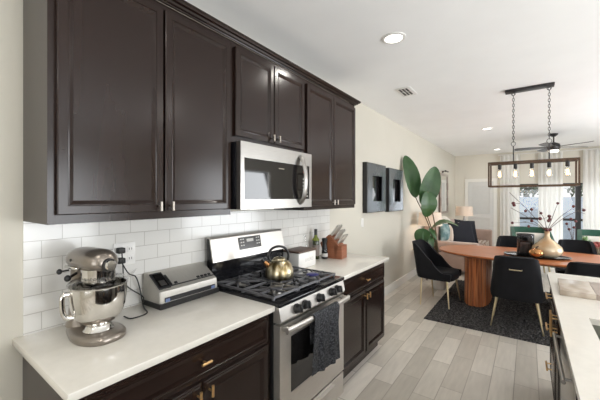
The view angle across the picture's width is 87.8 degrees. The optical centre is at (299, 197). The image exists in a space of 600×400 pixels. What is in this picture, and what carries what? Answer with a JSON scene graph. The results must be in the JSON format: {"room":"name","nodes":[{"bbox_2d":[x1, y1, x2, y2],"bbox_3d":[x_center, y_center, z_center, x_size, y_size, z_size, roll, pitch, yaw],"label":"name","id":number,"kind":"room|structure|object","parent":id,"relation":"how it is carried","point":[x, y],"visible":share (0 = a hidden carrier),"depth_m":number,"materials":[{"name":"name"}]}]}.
{"room":"kitchen","nodes":[
{"label":"kitchen","id":0,"kind":"room"},
{"bbox_2d":[0,0,454,399],"bbox_3d":[0.749,0.128,4.172,0.120,2.790,13.620,0,0,36],"label":"wall","id":1,"kind":"structure","parent":0,"point":[380,140],"depth_m":1.37,"materials":[{"name":"paint"}]},
{"bbox_2d":[23,0,230,224],"bbox_3d":[-0.798,-0.432,1.621,0.377,1.070,0.901,0,0,36],"label":"upper cabinet","id":2,"kind":"object","parent":1,"relation":"attached to","point":[127,103],"visible":1,"depth_m":1.38,"materials":[{"name":"brown wood"}]},
{"bbox_2d":[157,0,360,105],"bbox_3d":[-0.301,-0.988,2.303,0.372,0.042,2.688,0,0,36],"label":"crown molding","id":3,"kind":"structure","parent":2,"relation":"attached to","point":[182,6],"depth_m":1.98,"materials":[{"name":"brown wood"}]},
{"bbox_2d":[23,209,329,335],"bbox_3d":[-0.445,0.356,2.430,0.008,0.505,2.622,0,0,36],"label":"backsplash","id":4,"kind":"structure","parent":1,"relation":"attached to","point":[163,243],"depth_m":1.77,"materials":[{"name":"white tile"}]},
{"bbox_2d":[113,242,134,266],"bbox_3d":[-0.961,0.308,1.709,0.010,0.124,0.116,0,0,36],"label":"wall outlet","id":5,"kind":"object","parent":4,"relation":"attached to","point":[129,254],"visible":0.77,"depth_m":1.72,"materials":[{"name":"white plastic"}]},
{"bbox_2d":[127,254,133,260],"bbox_3d":[-0.942,0.334,1.730,0.003,0.034,0.034,0,0,36],"label":"socket","id":6,"kind":"object","parent":5,"relation":"attached to","point":[130,257],"depth_m":1.73,"materials":[{"name":"white plastic"}]},
{"bbox_2d":[127,245,133,251],"bbox_3d":[-0.942,0.282,1.730,0.003,0.034,0.034,0,0,36],"label":"socket","id":7,"kind":"object","parent":5,"relation":"attached to","point":[130,248],"depth_m":1.73,"materials":[{"name":"white plastic"}]},
{"bbox_2d":[231,40,303,152],"bbox_3d":[-0.304,-0.656,2.296,0.377,0.622,0.768,0,0,36],"label":"upper cabinet","id":8,"kind":"object","parent":1,"relation":"attached to","point":[267,99],"visible":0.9,"depth_m":2.14,"materials":[{"name":"brown wood"}]},
{"bbox_2d":[231,140,311,209],"bbox_3d":[-0.268,-0.133,2.269,0.467,0.420,0.757,0,0,36],"label":"microwave","id":9,"kind":"object","parent":8,"relation":"attached to","point":[262,176],"visible":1,"depth_m":2.06,"materials":[{"name":"silver metal"}]},
{"bbox_2d":[274,79,354,209],"bbox_3d":[0.193,-0.432,2.977,0.377,1.070,0.915,0,0,36],"label":"upper cabinet","id":10,"kind":"object","parent":1,"relation":"attached to","point":[329,120],"visible":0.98,"depth_m":2.82,"materials":[{"name":"brown wood"}]},
{"bbox_2d":[363,162,385,212],"bbox_3d":[1.071,-0.137,4.453,0.066,0.685,0.685,0,0,36],"label":"shadow box","id":11,"kind":"object","parent":1,"relation":"attached to","point":[374,175],"visible":1,"depth_m":4.38,"materials":[{"name":"black plastic"}]},
{"bbox_2d":[385,168,402,211],"bbox_3d":[1.552,-0.124,5.111,0.066,0.685,0.685,0,0,36],"label":"shadow box","id":12,"kind":"object","parent":1,"relation":"attached to","point":[394,177],"visible":0.92,"depth_m":5.05,"materials":[{"name":"black plastic"}]},
{"bbox_2d":[384,268,416,296],"bbox_3d":[2.555,1.458,6.527,0.016,0.130,7.385,0,0,36],"label":"baseboard","id":13,"kind":"structure","parent":1,"relation":"attached to","point":[406,277],"depth_m":5.36,"materials":[{"name":"white paint"}]},
{"bbox_2d":[438,173,448,213],"bbox_3d":[3.751,-0.107,8.128,0.054,1.020,0.950,0,0,36],"label":"wall mirror","id":14,"kind":"object","parent":1,"relation":"attached to","point":[443,200],"visible":0.9,"depth_m":8.07,"materials":[{"name":"beige mirror"}]},
{"bbox_2d":[185,0,599,155],"bbox_3d":[2.969,-1.317,2.549,5.620,0.100,13.620,0,0,36],"label":"ceiling","id":15,"kind":"structure","parent":0,"point":[460,58],"depth_m":2.79,"materials":[{"name":"paint"}]},
{"bbox_2d":[382,32,405,43],"bbox_3d":[0.742,-1.262,2.468,0.184,0.010,0.184,0,0,36],"label":"recessed light","id":16,"kind":"object","parent":15,"relation":"in","point":[393,37],"visible":1,"depth_m":2.45,"materials":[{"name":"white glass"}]},
{"bbox_2d":[395,86,416,96],"bbox_3d":[1.265,-1.262,3.708,0.170,0.009,0.330,0,0,36],"label":"ceiling vent","id":17,"kind":"object","parent":15,"relation":"in","point":[404,91],"visible":1,"depth_m":3.69,"materials":[{"name":"white metal"}]},
{"bbox_2d":[488,82,579,187],"bbox_3d":[2.643,-0.697,3.568,0.821,1.140,0.281,0,0,36],"label":"chandelier","id":18,"kind":"object","parent":15,"relation":"hanging from","point":[550,85],"visible":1,"depth_m":3.53,"materials":[{"name":"brown metal"}]},
{"bbox_2d":[514,133,592,152],"bbox_3d":[4.988,-1.081,6.202,1.187,0.372,1.248,0,0,36],"label":"ceiling fan","id":19,"kind":"object","parent":15,"relation":"hanging from","point":[554,146],"visible":0.93,"depth_m":6.13,"materials":[{"name":"brown metal"}]},
{"bbox_2d":[336,261,555,399],"bbox_3d":[2.969,1.573,2.549,5.620,0.100,13.620,0,0,36],"label":"floor","id":20,"kind":"structure","parent":0,"point":[416,357],"depth_m":2.90,"materials":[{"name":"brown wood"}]},
{"bbox_2d":[23,314,269,399],"bbox_3d":[-0.673,1.081,1.555,0.653,0.884,0.946,0,0,36],"label":"base cabinet","id":21,"kind":"object","parent":20,"relation":"on","point":[235,364],"visible":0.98,"depth_m":1.41,"materials":[{"name":"brown wood"}]},
{"bbox_2d":[12,291,274,399],"bbox_3d":[-0.691,0.623,1.548,0.651,0.030,0.980,0,0,36],"label":"countertop","id":22,"kind":"structure","parent":21,"relation":"on","point":[75,372],"depth_m":1.30,"materials":[{"name":"white stone"}]},
{"bbox_2d":[56,247,128,346],"bbox_3d":[-0.907,0.415,1.370,0.355,0.386,0.239,0,0,10],"label":"stand mixer","id":23,"kind":"object","parent":22,"relation":"on","point":[96,296],"visible":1,"depth_m":1.31,"materials":[{"name":"silver metal"}]},
{"bbox_2d":[59,277,127,333],"bbox_3d":[-0.894,0.475,1.357,0.221,0.200,0.252,0,0,36],"label":"bowl","id":24,"kind":"object","parent":23,"relation":"on","point":[93,307],"depth_m":1.31,"materials":[{"name":"metal"}]},
{"bbox_2d":[118,257,143,303],"bbox_3d":[-0.926,0.464,1.712,0.044,0.283,0.148,0,0,36],"label":"power cord","id":25,"kind":"object","parent":22,"relation":"on","point":[120,258],"visible":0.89,"depth_m":1.67,"materials":[{"name":"black plastic"}]},
{"bbox_2d":[116,247,147,318],"bbox_3d":[-0.874,0.438,1.653,0.138,0.340,0.188,0,0,-45],"label":"power cord","id":26,"kind":"object","parent":22,"relation":"on","point":[121,250],"visible":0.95,"depth_m":1.66,"materials":[{"name":"black plastic"}]},
{"bbox_2d":[143,262,218,310],"bbox_3d":[-0.713,0.520,1.897,0.184,0.175,0.405,0,0,34],"label":"vacuum sealer","id":27,"kind":"object","parent":22,"relation":"on","point":[166,288],"visible":0.99,"depth_m":1.82,"materials":[{"name":"silver plastic"}]},
{"bbox_2d":[207,229,349,399],"bbox_3d":[-0.127,0.896,2.211,0.722,1.254,0.753,0,0,36],"label":"gas range","id":28,"kind":"object","parent":20,"relation":"on","point":[234,259],"visible":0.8,"depth_m":2.06,"materials":[{"name":"silver metal"}]},
{"bbox_2d":[260,245,293,280],"bbox_3d":[-0.148,0.452,2.223,0.207,0.229,0.206,0,0,29],"label":"kettle","id":29,"kind":"object","parent":28,"relation":"on","point":[279,268],"visible":1,"depth_m":2.16,"materials":[{"name":"gold metal"}]},
{"bbox_2d":[217,269,343,307],"bbox_3d":[-0.143,0.605,2.223,0.633,0.024,0.753,0,0,36],"label":"cooktop","id":30,"kind":"object","parent":28,"relation":"in","point":[286,300],"depth_m":2.04,"materials":[{"name":"black metal"}]},
{"bbox_2d":[310,301,339,375],"bbox_3d":[0.157,0.897,1.993,0.071,0.372,0.367,0,0,36],"label":"dish towel","id":31,"kind":"object","parent":28,"relation":"hanging from","point":[324,331],"visible":0.99,"depth_m":1.97,"materials":[{"name":"grey fabric"}]},
{"bbox_2d":[341,263,383,378],"bbox_3d":[0.344,1.081,2.947,0.653,0.884,0.986,0,0,36],"label":"base cabinet","id":32,"kind":"object","parent":20,"relation":"on","point":[364,311],"visible":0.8,"depth_m":2.75,"materials":[{"name":"brown wood"}]},
{"bbox_2d":[300,253,388,279],"bbox_3d":[0.345,0.623,2.964,0.651,0.030,1.016,0,0,36],"label":"countertop","id":33,"kind":"structure","parent":32,"relation":"on","point":[353,264],"depth_m":2.84,"materials":[{"name":"white stone"}]},
{"bbox_2d":[283,246,316,267],"bbox_3d":[-0.003,0.531,2.766,0.185,0.154,0.270,0,0,36],"label":"bread box","id":34,"kind":"object","parent":33,"relation":"on","point":[304,257],"visible":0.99,"depth_m":2.69,"materials":[{"name":"white ceramic"}]},
{"bbox_2d":[312,229,318,258],"bbox_3d":[0.158,0.460,3.118,0.073,0.297,0.073,0,0,36],"label":"oil bottle","id":35,"kind":"object","parent":33,"relation":"on","point":[315,241],"visible":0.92,"depth_m":3.09,"materials":[{"name":"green glass"}]},
{"bbox_2d":[321,238,327,257],"bbox_3d":[0.247,0.505,3.121,0.064,0.206,0.064,0,0,36],"label":"pepper mill","id":36,"kind":"object","parent":33,"relation":"on","point":[324,254],"visible":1,"depth_m":3.10,"materials":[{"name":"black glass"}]},
{"bbox_2d":[320,234,346,258],"bbox_3d":[0.343,0.490,3.186,0.242,0.236,0.126,0,0,32],"label":"knife block","id":37,"kind":"object","parent":33,"relation":"on","point":[335,251],"visible":0.89,"depth_m":3.12,"materials":[{"name":"brown wood"}]},
{"bbox_2d":[330,225,338,235],"bbox_3d":[0.341,0.344,3.141,0.124,0.149,0.019,0,0,32],"label":"knife","id":38,"kind":"object","parent":37,"relation":"in","point":[337,226],"visible":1,"depth_m":3.13,"materials":[{"name":"metal"}]},
{"bbox_2d":[334,229,342,239],"bbox_3d":[0.371,0.384,3.122,0.119,0.143,0.019,0,0,32],"label":"knife","id":39,"kind":"object","parent":37,"relation":"in","point":[341,230],"visible":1,"depth_m":3.11,"materials":[{"name":"metal"}]},
{"bbox_2d":[403,156,457,289],"bbox_3d":[2.196,0.391,5.272,0.855,2.264,0.379,0,0,29],"label":"potted plant","id":40,"kind":"object","parent":20,"relation":"on","point":[428,190],"visible":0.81,"depth_m":5.28,"materials":[{"name":"green plant"}]},
{"bbox_2d":[412,239,461,308],"bbox_3d":[1.965,1.081,4.553,0.624,0.884,0.506,0,0,43],"label":"dining chair","id":41,"kind":"object","parent":20,"relation":"on","point":[430,264],"visible":1,"depth_m":4.47,"materials":[{"name":"black fabric"}]},
{"bbox_2d":[424,219,491,271],"bbox_3d":[3.642,1.036,7.061,1.060,0.975,2.200,0,0,36],"label":"sofa","id":42,"kind":"object","parent":20,"relation":"on","point":[455,261],"visible":0.29,"depth_m":6.25,"materials":[{"name":"beige fabric"}]},
{"bbox_2d":[439,224,449,240],"bbox_3d":[3.039,0.723,6.524,0.421,0.421,0.164,0,0,-37],"label":"cushion","id":43,"kind":"object","parent":42,"relation":"on","point":[444,230],"visible":0.87,"depth_m":6.42,"materials":[{"name":"teal fabric"}]},
{"bbox_2d":[446,222,458,240],"bbox_3d":[3.202,0.768,6.578,0.499,0.492,0.188,0,0,-10],"label":"cushion","id":44,"kind":"object","parent":42,"relation":"on","point":[451,237],"visible":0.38,"depth_m":6.49,"materials":[{"name":"beige fabric"}]},
{"bbox_2d":[448,221,475,242],"bbox_3d":[3.406,0.758,6.553,0.546,0.526,0.218,0,0,-4],"label":"cushion","id":45,"kind":"object","parent":42,"relation":"on","point":[463,232],"visible":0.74,"depth_m":6.49,"materials":[{"name":"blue fabric"}]},
{"bbox_2d":[454,219,477,242],"bbox_3d":[3.737,0.748,7.005,0.562,0.535,0.232,0,0,-8],"label":"cushion","id":46,"kind":"object","parent":42,"relation":"on","point":[455,220],"visible":0.28,"depth_m":7.01,"materials":[{"name":"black fabric"}]},
{"bbox_2d":[478,240,488,245],"bbox_3d":[4.060,1.089,7.353,0.631,0.177,0.623,0,0,36],"label":"throw blanket","id":47,"kind":"object","parent":42,"relation":"on","point":[486,242],"visible":0.41,"depth_m":7.21,"materials":[{"name":"beige fabric"}]},
{"bbox_2d":[424,280,550,345],"bbox_3d":[3.199,1.510,4.125,2.422,0.026,2.277,0,0,36],"label":"rug","id":48,"kind":"object","parent":20,"relation":"on","point":[513,319],"visible":0.46,"depth_m":3.95,"materials":[{"name":"black carpet"}]},
{"bbox_2d":[496,236,527,247],"bbox_3d":[3.409,1.069,5.013,0.506,0.859,0.624,0,0,36],"label":"dining chair","id":49,"kind":"object","parent":48,"relation":"on","point":[502,241],"visible":0.14,"depth_m":5.21,"materials":[{"name":"black fabric"}]},
{"bbox_2d":[490,255,543,335],"bbox_3d":[2.499,1.069,3.600,0.506,0.859,0.624,0,0,36],"label":"dining chair","id":50,"kind":"object","parent":48,"relation":"on","point":[515,278],"visible":1,"depth_m":3.40,"materials":[{"name":"black fabric"}]},
{"bbox_2d":[439,245,599,306],"bbox_3d":[3.179,1.137,4.266,2.348,0.712,1.220,0,0,36],"label":"dining table","id":51,"kind":"object","parent":48,"relation":"on","point":[478,259],"visible":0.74,"depth_m":4.30,"materials":[{"name":"brown wood"}]},
{"bbox_2d":[503,251,571,259],"bbox_3d":[3.140,0.772,4.146,0.730,0.018,0.450,0,0,36],"label":"tray","id":52,"kind":"object","parent":51,"relation":"on","point":[512,253],"visible":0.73,"depth_m":4.06,"materials":[{"name":"black metal"}]},
{"bbox_2d":[517,233,533,254],"bbox_3d":[3.112,0.633,4.303,0.199,0.271,0.199,0,0,36],"label":"hurricane candle holder","id":53,"kind":"object","parent":52,"relation":"on","point":[524,246],"visible":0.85,"depth_m":4.26,"materials":[{"name":"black glass"}]},
{"bbox_2d":[520,242,529,252],"bbox_3d":[3.112,0.685,4.303,0.113,0.131,0.113,0,0,36],"label":"candle","id":54,"kind":"object","parent":53,"relation":"on","point":[524,246],"depth_m":4.26,"materials":[{"name":"wax"}]},
{"bbox_2d":[529,246,543,257],"bbox_3d":[3.042,0.693,4.013,0.159,0.156,0.159,0,0,36],"label":"gourd","id":55,"kind":"object","parent":52,"relation":"on","point":[536,252],"visible":0.99,"depth_m":3.97,"materials":[{"name":"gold metal"}]},
{"bbox_2d":[531,231,563,257],"bbox_3d":[3.227,0.605,4.070,0.336,0.335,0.336,0,0,36],"label":"vase","id":56,"kind":"object","parent":52,"relation":"on","point":[551,249],"visible":0.92,"depth_m":3.97,"materials":[{"name":"ceramic"}]},
{"bbox_2d":[510,193,585,230],"bbox_3d":[3.231,0.252,4.078,0.991,0.643,0.089,0,0,2],"label":"branches","id":57,"kind":"object","parent":56,"relation":"in","point":[512,203],"visible":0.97,"depth_m":4.07,"materials":[{"name":"red plant"}]},
{"bbox_2d":[555,239,597,273],"bbox_3d":[4.046,1.069,4.547,0.506,0.859,0.624,0,0,36],"label":"dining chair","id":58,"kind":"object","parent":48,"relation":"on","point":[568,245],"visible":0.34,"depth_m":4.70,"materials":[{"name":"black fabric"}]},
{"bbox_2d":[564,262,599,277],"bbox_3d":[3.037,1.069,3.244,0.506,0.859,0.624,0,0,36],"label":"dining chair","id":59,"kind":"object","parent":48,"relation":"on","point":[572,268],"visible":0.11,"depth_m":3.08,"materials":[{"name":"black fabric"}]},
{"bbox_2d":[510,226,554,272],"bbox_3d":[4.604,1.062,6.224,0.640,0.924,0.664,0,0,28],"label":"armchair","id":60,"kind":"object","parent":20,"relation":"on","point":[513,229],"visible":0.14,"depth_m":6.42,"materials":[{"name":"green fabric"}]},
{"bbox_2d":[516,232,543,247],"bbox_3d":[4.679,0.863,6.328,0.500,0.312,0.154,0,0,28],"label":"cushion","id":61,"kind":"object","parent":60,"relation":"on","point":[532,240],"visible":0.34,"depth_m":6.25,"materials":[{"name":"beige fabric"}]},
{"bbox_2d":[545,289,553,398],"bbox_3d":[2.104,1.081,2.133,0.666,0.884,0.528,0,0,36],"label":"base cabinet","id":62,"kind":"object","parent":20,"relation":"on","point":[551,363],"visible":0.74,"depth_m":2.32,"materials":[{"name":"brown wood"}]},
{"bbox_2d":[549,306,560,399],"bbox_3d":[1.790,1.081,1.704,0.666,0.884,0.525,0,0,36],"label":"base cabinet","id":63,"kind":"object","parent":20,"relation":"on","point":[557,382],"visible":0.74,"depth_m":1.87,"materials":[{"name":"brown wood"}]},
{"bbox_2d":[552,332,574,399],"bbox_3d":[1.447,1.087,1.253,0.648,0.872,0.594,0,0,36],"label":"dishwasher","id":64,"kind":"object","parent":20,"relation":"on","point":[567,384],"visible":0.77,"depth_m":1.40,"materials":[{"name":"silver metal"}]},
{"bbox_2d":[577,229,599,239],"bbox_3d":[5.409,1.062,5.599,0.640,0.924,0.664,0,0,42],"label":"armchair","id":65,"kind":"object","parent":20,"relation":"on","point":[580,232],"visible":0.17,"depth_m":5.86,"materials":[{"name":"green fabric"}]},
{"bbox_2d":[582,236,599,252],"bbox_3d":[5.493,0.863,5.696,0.505,0.312,0.165,0,0,36],"label":"cushion","id":66,"kind":"object","parent":65,"relation":"on","point":[592,238],"visible":0.3,"depth_m":5.71,"materials":[{"name":"beige fabric"}]},
{"bbox_3d":[2.462,1.249,5.905,0.450,0.552,0.450,0,0,36],"label":"end table","id":67,"kind":"object","parent":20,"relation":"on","visible":0},
{"bbox_2d":[418,212,441,234],"bbox_3d":[2.462,0.625,5.905,0.430,0.694,0.430,0,0,36],"label":"table lamp","id":68,"kind":"object","parent":67,"relation":"on","point":[422,221],"visible":0.38,"depth_m":5.75,"materials":[{"name":"fabric"}]},
{"bbox_3d":[4.687,1.288,5.220,0.700,0.470,0.700,0,0,36],"label":"coffee table","id":69,"kind":"object","parent":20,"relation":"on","visible":0},
{"bbox_2d":[565,218,576,239],"bbox_3d":[4.534,0.692,5.183,0.203,0.722,0.200,0,0,36],"label":"plant","id":70,"kind":"object","parent":69,"relation":"on","point":[575,221],"visible":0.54,"depth_m":5.18,"materials":[{"name":"plant"}]},
{"bbox_2d":[593,242,599,254],"bbox_3d":[4.884,0.885,5.121,0.205,0.336,0.262,0,0,36],"label":"cushion","id":71,"kind":"object","parent":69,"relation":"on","point":[597,244],"visible":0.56,"depth_m":5.07,"materials":[{"name":"red fabric"}]},
{"bbox_3d":[4.406,1.249,8.361,0.450,0.552,0.450,0,0,36],"label":"end table","id":72,"kind":"object","parent":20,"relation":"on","visible":0},
{"bbox_2d":[455,206,472,220],"bbox_3d":[4.406,0.603,8.361,0.430,0.740,0.430,0,0,36],"label":"table lamp","id":73,"kind":"object","parent":72,"relation":"on","point":[463,211],"visible":0.68,"depth_m":8.21,"materials":[{"name":"fabric"}]},
{"bbox_3d":[0.653,1.081,0.148,0.666,0.884,2.110,0,0,36],"label":"base cabinet","id":74,"kind":"object","parent":20,"relation":"on","visible":0},
{"bbox_2d":[547,272,599,399],"bbox_3d":[1.311,0.721,0.687,1.050,0.225,3.857,0,0,36],"label":"countertop","id":75,"kind":"structure","parent":74,"relation":"on","point":[578,318],"depth_m":1.40,"materials":[{"name":"white stone"}]},
{"bbox_2d":[558,278,599,300],"bbox_3d":[1.917,0.591,1.948,0.460,0.034,0.360,0,0,38],"label":"cutting board","id":76,"kind":"object","parent":75,"relation":"on","point":[567,287],"visible":1,"depth_m":1.97,"materials":[{"name":"beige wood"}]},
{"bbox_2d":[592,325,599,339],"bbox_3d":[1.397,0.736,1.131,0.449,0.194,0.819,0,0,36],"label":"sink basin","id":77,"kind":"object","parent":75,"relation":"in","point":[596,327],"depth_m":1.56,"materials":[{"name":"grey stone"}]},
{"bbox_2d":[455,146,599,245],"bbox_3d":[6.961,0.128,7.992,5.400,2.790,0.120,0,0,36],"label":"wall","id":78,"kind":"structure","parent":0,"point":[469,166],"depth_m":8.90,"materials":[{"name":"paint"}]},
{"bbox_2d":[468,181,492,245],"bbox_3d":[5.288,0.523,9.126,0.640,1.980,0.025,0,0,36],"label":"door","id":79,"kind":"structure","parent":78,"relation":"in","point":[480,196],"depth_m":9.11,"materials":[{"name":"paint"}]},
{"bbox_2d":[465,178,496,245],"bbox_3d":[5.286,0.483,9.124,0.820,2.080,0.030,0,0,36],"label":"trim","id":80,"kind":"structure","parent":78,"relation":"attached to","point":[493,179],"depth_m":8.91,"materials":[{"name":"white paint"}]},
{"bbox_2d":[498,148,599,155],"bbox_3d":[6.690,-1.192,8.028,2.680,0.024,0.142,0,0,36],"label":"curtain rod","id":81,"kind":"object","parent":78,"relation":"attached to","point":[593,148],"visible":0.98,"depth_m":8.14,"materials":[{"name":"white metal"}]},
{"bbox_2d":[500,154,519,235],"bbox_3d":[5.795,0.168,8.608,0.450,2.690,0.062,0,0,36],"label":"curtain","id":82,"kind":"object","parent":81,"relation":"hanging from","point":[508,214],"visible":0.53,"depth_m":8.62,"materials":[{"name":"white fabric"}]},
{"bbox_2d":[538,152,562,242],"bbox_3d":[6.501,0.168,8.091,0.500,2.690,0.062,0,0,36],"label":"curtain","id":83,"kind":"object","parent":81,"relation":"hanging from","point":[548,197],"visible":0.64,"depth_m":8.07,"materials":[{"name":"white fabric"}]},
{"bbox_2d":[583,149,599,229],"bbox_3d":[7.292,0.168,7.513,0.701,2.690,0.062,0,0,36],"label":"curtain","id":84,"kind":"object","parent":81,"relation":"hanging from","point":[591,158],"visible":0.62,"depth_m":7.62,"materials":[{"name":"white fabric"}]},
{"bbox_2d":[520,183,582,239],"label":"window","id":85,"kind":"structure","parent":78,"relation":"in","point":[577,188],"depth_m":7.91,"materials":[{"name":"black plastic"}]},
{"label":"outside","id":86,"kind":"structure","parent":0,"visible":0},
{"bbox_3d":[9.019,1.598,11.145,13.000,0.090,7.360,0,0,36],"label":"patio","id":87,"kind":"object","parent":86,"visible":0},
{"bbox_2d":[520,187,537,196],"bbox_3d":[9.023,0.020,12.465,1.740,3.072,1.604,0,0,-6],"label":"tree","id":88,"kind":"object","parent":87,"relation":"on","point":[526,190],"visible":0.15,"depth_m":12.24,"materials":[{"name":"green plant"}]},
{"bbox_2d":[565,184,582,196],"bbox_3d":[10.414,-0.025,11.189,1.722,3.162,1.692,0,0,-37],"label":"tree","id":89,"kind":"object","parent":87,"relation":"on","point":[572,187],"visible":0.07,"depth_m":11.42,"materials":[{"name":"green plant"}]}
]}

